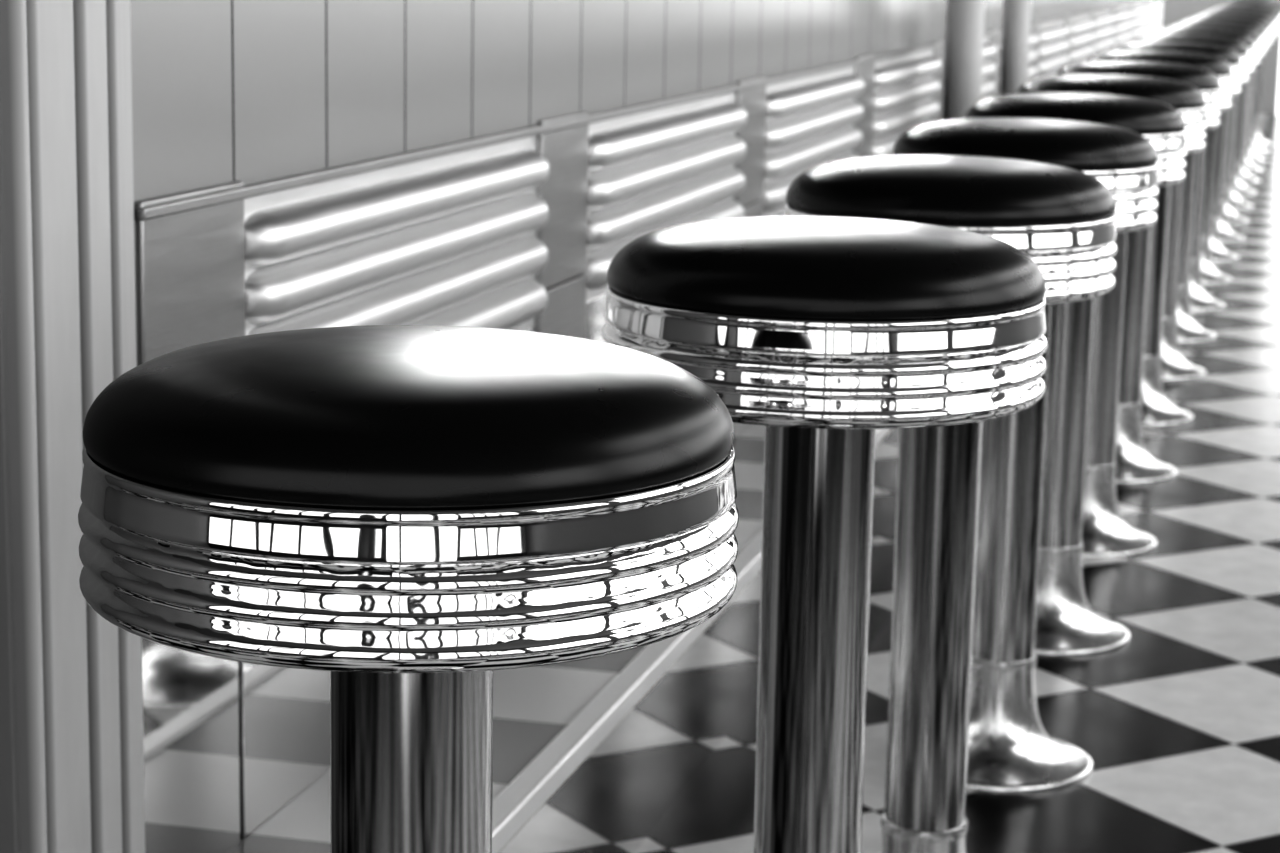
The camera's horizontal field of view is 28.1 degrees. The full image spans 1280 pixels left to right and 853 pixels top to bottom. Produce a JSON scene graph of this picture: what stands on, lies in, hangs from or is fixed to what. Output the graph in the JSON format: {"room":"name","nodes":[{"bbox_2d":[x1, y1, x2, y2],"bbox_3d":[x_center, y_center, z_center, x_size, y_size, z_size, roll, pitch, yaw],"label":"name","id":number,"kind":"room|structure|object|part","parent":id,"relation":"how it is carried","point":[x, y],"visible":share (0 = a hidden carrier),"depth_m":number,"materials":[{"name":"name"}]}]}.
{"room":"diner","nodes":[
{"label":"diner","id":0,"kind":"room"},
{"bbox_2d":[0,0,144,852],"bbox_3d":[-1.214,-0.746,2.139,1.639,2.788,0.255,4,11,14],"label":"door frame","id":1,"kind":"structure","parent":0,"point":[72,747],"depth_m":2.00,"materials":[{"name":"paint"}]},
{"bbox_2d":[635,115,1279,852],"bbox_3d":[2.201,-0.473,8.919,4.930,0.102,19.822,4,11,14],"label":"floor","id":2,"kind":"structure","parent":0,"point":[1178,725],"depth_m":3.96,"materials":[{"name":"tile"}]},
{"bbox_2d":[78,325,738,852],"bbox_3d":[-0.127,0.384,1.420,0.347,0.869,0.347,4,11,14],"label":"stool","id":3,"kind":"object","parent":2,"relation":"on","point":[410,515],"visible":1,"depth_m":1.22,"materials":[{"name":"black plastic"}]},
{"bbox_2d":[130,0,1162,852],"bbox_3d":[1.112,-1.201,9.283,1.122,1.156,14.672,4,11,14],"label":"counter","id":4,"kind":"object","parent":2,"relation":"on","point":[298,164],"depth_m":2.95,"materials":[{"name":"grey metal"}]},
{"bbox_3d":[1.438,-1.444,9.152,0.019,0.011,14.672,4,11,14],"label":"trim","id":5,"kind":"part","parent":4,"relation":"part of","materials":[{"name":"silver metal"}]},
{"bbox_2d":[942,0,984,119],"bbox_3d":[0.803,-1.559,6.124,0.115,2.572,0.115,4,11,14],"label":"post","id":6,"kind":"object","parent":4,"relation":"on","point":[964,18],"visible":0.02,"depth_m":6.21,"materials":[{"name":"silver metal"}]},
{"bbox_2d":[999,0,1030,95],"bbox_3d":[1.085,-1.749,7.175,0.098,2.572,0.098,4,11,14],"label":"post","id":7,"kind":"object","parent":4,"relation":"on","point":[1016,13],"visible":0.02,"depth_m":7.27,"materials":[{"name":"silver metal"}]},
{"bbox_2d":[602,216,1047,852],"bbox_3d":[0.137,0.270,2.062,0.347,0.869,0.347,-4,12,-25],"label":"stool","id":8,"kind":"object","parent":2,"relation":"on","point":[822,333],"visible":0.91,"depth_m":1.90,"materials":[{"name":"black plastic"}]},
{"bbox_2d":[785,155,1116,852],"bbox_3d":[0.315,0.149,2.726,0.347,0.869,0.347,6,12,24],"label":"stool","id":9,"kind":"object","parent":2,"relation":"on","point":[1063,218],"visible":0.62,"depth_m":2.67,"materials":[{"name":"black plastic"}]},
{"bbox_2d":[893,117,1158,793],"bbox_3d":[0.492,0.029,3.391,0.347,0.869,0.347,-2,11,-16],"label":"stool","id":10,"kind":"object","parent":2,"relation":"on","point":[1010,750],"visible":0.59,"depth_m":3.37,"materials":[{"name":"black plastic"}]},
{"bbox_2d":[965,92,1185,655],"bbox_3d":[0.670,-0.091,4.055,0.347,0.869,0.347,8,13,33],"label":"stool","id":11,"kind":"object","parent":2,"relation":"on","point":[1066,625],"visible":0.48,"depth_m":4.02,"materials":[{"name":"black plastic"}]},
{"bbox_2d":[1016,74,1205,557],"bbox_3d":[0.848,-0.211,4.719,0.347,0.869,0.347,0,11,-6],"label":"stool","id":12,"kind":"object","parent":2,"relation":"on","point":[1105,534],"visible":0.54,"depth_m":4.69,"materials":[{"name":"black plastic"}]},
{"bbox_2d":[1055,60,1220,483],"bbox_3d":[1.025,-0.331,5.384,0.347,0.869,0.347,11,14,43],"label":"stool","id":13,"kind":"object","parent":2,"relation":"on","point":[1135,465],"visible":0.41,"depth_m":5.36,"materials":[{"name":"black metal"}]},
{"bbox_2d":[1086,50,1231,425],"bbox_3d":[1.203,-0.452,6.048,0.347,0.869,0.347,2,11,4],"label":"stool","id":14,"kind":"object","parent":2,"relation":"on","point":[1156,410],"visible":0.39,"depth_m":6.02,"materials":[{"name":"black metal"}]},
{"bbox_2d":[1111,41,1240,379],"bbox_3d":[1.381,-0.572,6.712,0.347,0.869,0.347,-7,13,-36],"label":"stool","id":15,"kind":"object","parent":2,"relation":"on","point":[1174,366],"visible":0.34,"depth_m":6.69,"materials":[{"name":"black metal"}]},
{"bbox_2d":[1130,34,1248,341],"bbox_3d":[1.558,-0.692,7.377,0.347,0.869,0.347,4,11,13],"label":"stool","id":16,"kind":"object","parent":2,"relation":"on","point":[1188,330],"visible":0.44,"depth_m":7.35,"materials":[{"name":"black metal"}]},
{"bbox_2d":[1147,28,1254,310],"bbox_3d":[1.736,-0.812,8.041,0.347,0.869,0.347,-4,12,-26],"label":"stool","id":17,"kind":"object","parent":2,"relation":"on","point":[1199,300],"visible":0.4,"depth_m":8.02,"materials":[{"name":"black metal"}]},
{"bbox_2d":[1161,23,1259,283],"bbox_3d":[1.914,-0.932,8.705,0.347,0.869,0.347,6,11,23],"label":"stool","id":18,"kind":"object","parent":2,"relation":"on","point":[1209,274],"visible":0.26,"depth_m":8.68,"materials":[{"name":"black metal"}]},
{"bbox_2d":[1173,19,1264,261],"bbox_3d":[2.091,-1.052,9.370,0.347,0.869,0.347,-2,11,-16],"label":"stool","id":19,"kind":"object","parent":2,"relation":"on","point":[1218,253],"visible":0.3,"depth_m":9.35,"materials":[{"name":"black plastic"}]},
{"bbox_2d":[1183,16,1268,241],"bbox_3d":[2.269,-1.173,10.034,0.347,0.869,0.347,8,13,33],"label":"stool","id":20,"kind":"object","parent":2,"relation":"on","point":[1225,234],"visible":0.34,"depth_m":10.01,"materials":[{"name":"black plastic"}]},
{"bbox_2d":[1193,12,1271,223],"bbox_3d":[2.446,-1.293,10.698,0.347,0.869,0.347,0,11,-7],"label":"stool","id":21,"kind":"object","parent":2,"relation":"on","point":[1232,217],"visible":0.25,"depth_m":10.68,"materials":[{"name":"black plastic"}]},
{"bbox_2d":[1200,10,1274,208],"bbox_3d":[2.624,-1.413,11.362,0.347,0.869,0.347,11,14,42],"label":"stool","id":22,"kind":"object","parent":2,"relation":"on","point":[1237,202],"visible":0.23,"depth_m":11.34,"materials":[{"name":"black plastic"}]},
{"bbox_2d":[1208,7,1277,195],"bbox_3d":[2.802,-1.533,12.027,0.347,0.869,0.347,2,11,3],"label":"stool","id":23,"kind":"object","parent":2,"relation":"on","point":[1242,190],"visible":0.2,"depth_m":12.01,"materials":[{"name":"black plastic"}]},
{"bbox_2d":[1215,5,1279,182],"bbox_3d":[2.979,-1.653,12.691,0.347,0.869,0.347,-7,13,-37],"label":"stool","id":24,"kind":"object","parent":2,"relation":"on","point":[1246,177],"visible":0.26,"depth_m":12.67,"materials":[{"name":"black plastic"}]},
{"bbox_2d":[1220,3,1279,172],"bbox_3d":[3.157,-1.774,13.355,0.347,0.869,0.347,3,11,12],"label":"stool","id":25,"kind":"object","parent":2,"relation":"on","point":[1251,167],"visible":0.2,"depth_m":13.34,"materials":[{"name":"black metal"}]},
{"bbox_2d":[1225,1,1279,162],"bbox_3d":[3.335,-1.894,14.020,0.347,0.869,0.347,-4,12,-27],"label":"stool","id":26,"kind":"object","parent":2,"relation":"on","point":[1255,158],"visible":0.16,"depth_m":14.00,"materials":[{"name":"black metal"}]},
{"bbox_2d":[1230,0,1279,153],"bbox_3d":[3.513,-2.014,14.684,0.347,0.869,0.347,5,11,22],"label":"stool","id":27,"kind":"object","parent":2,"relation":"on","point":[1258,150],"visible":0.14,"depth_m":14.68,"materials":[{"name":"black metal"}]},
{"bbox_2d":[1256,0,1279,144],"bbox_3d":[3.690,-2.134,15.348,0.347,0.869,0.347,-2,11,-17],"label":"stool","id":28,"kind":"object","parent":2,"relation":"on","point":[1260,140],"visible":0.1,"depth_m":15.35,"materials":[{"name":"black metal"}]},
{"bbox_2d":[1161,0,1279,114],"bbox_3d":[4.763,-3.608,18.135,4.930,2.788,0.102,4,11,14],"label":"wall","id":29,"kind":"structure","parent":0,"point":[1173,11],"depth_m":18.37,"materials":[{"name":"grey paint"}]},
{"bbox_2d":[1276,66,1279,114],"bbox_3d":[5.138,-3.305,18.029,1.122,2.244,0.001,4,11,14],"label":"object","id":30,"kind":"structure","parent":29,"relation":"in","point":[1278,98],"depth_m":18.35,"materials":[{"name":"white"}]}
]}

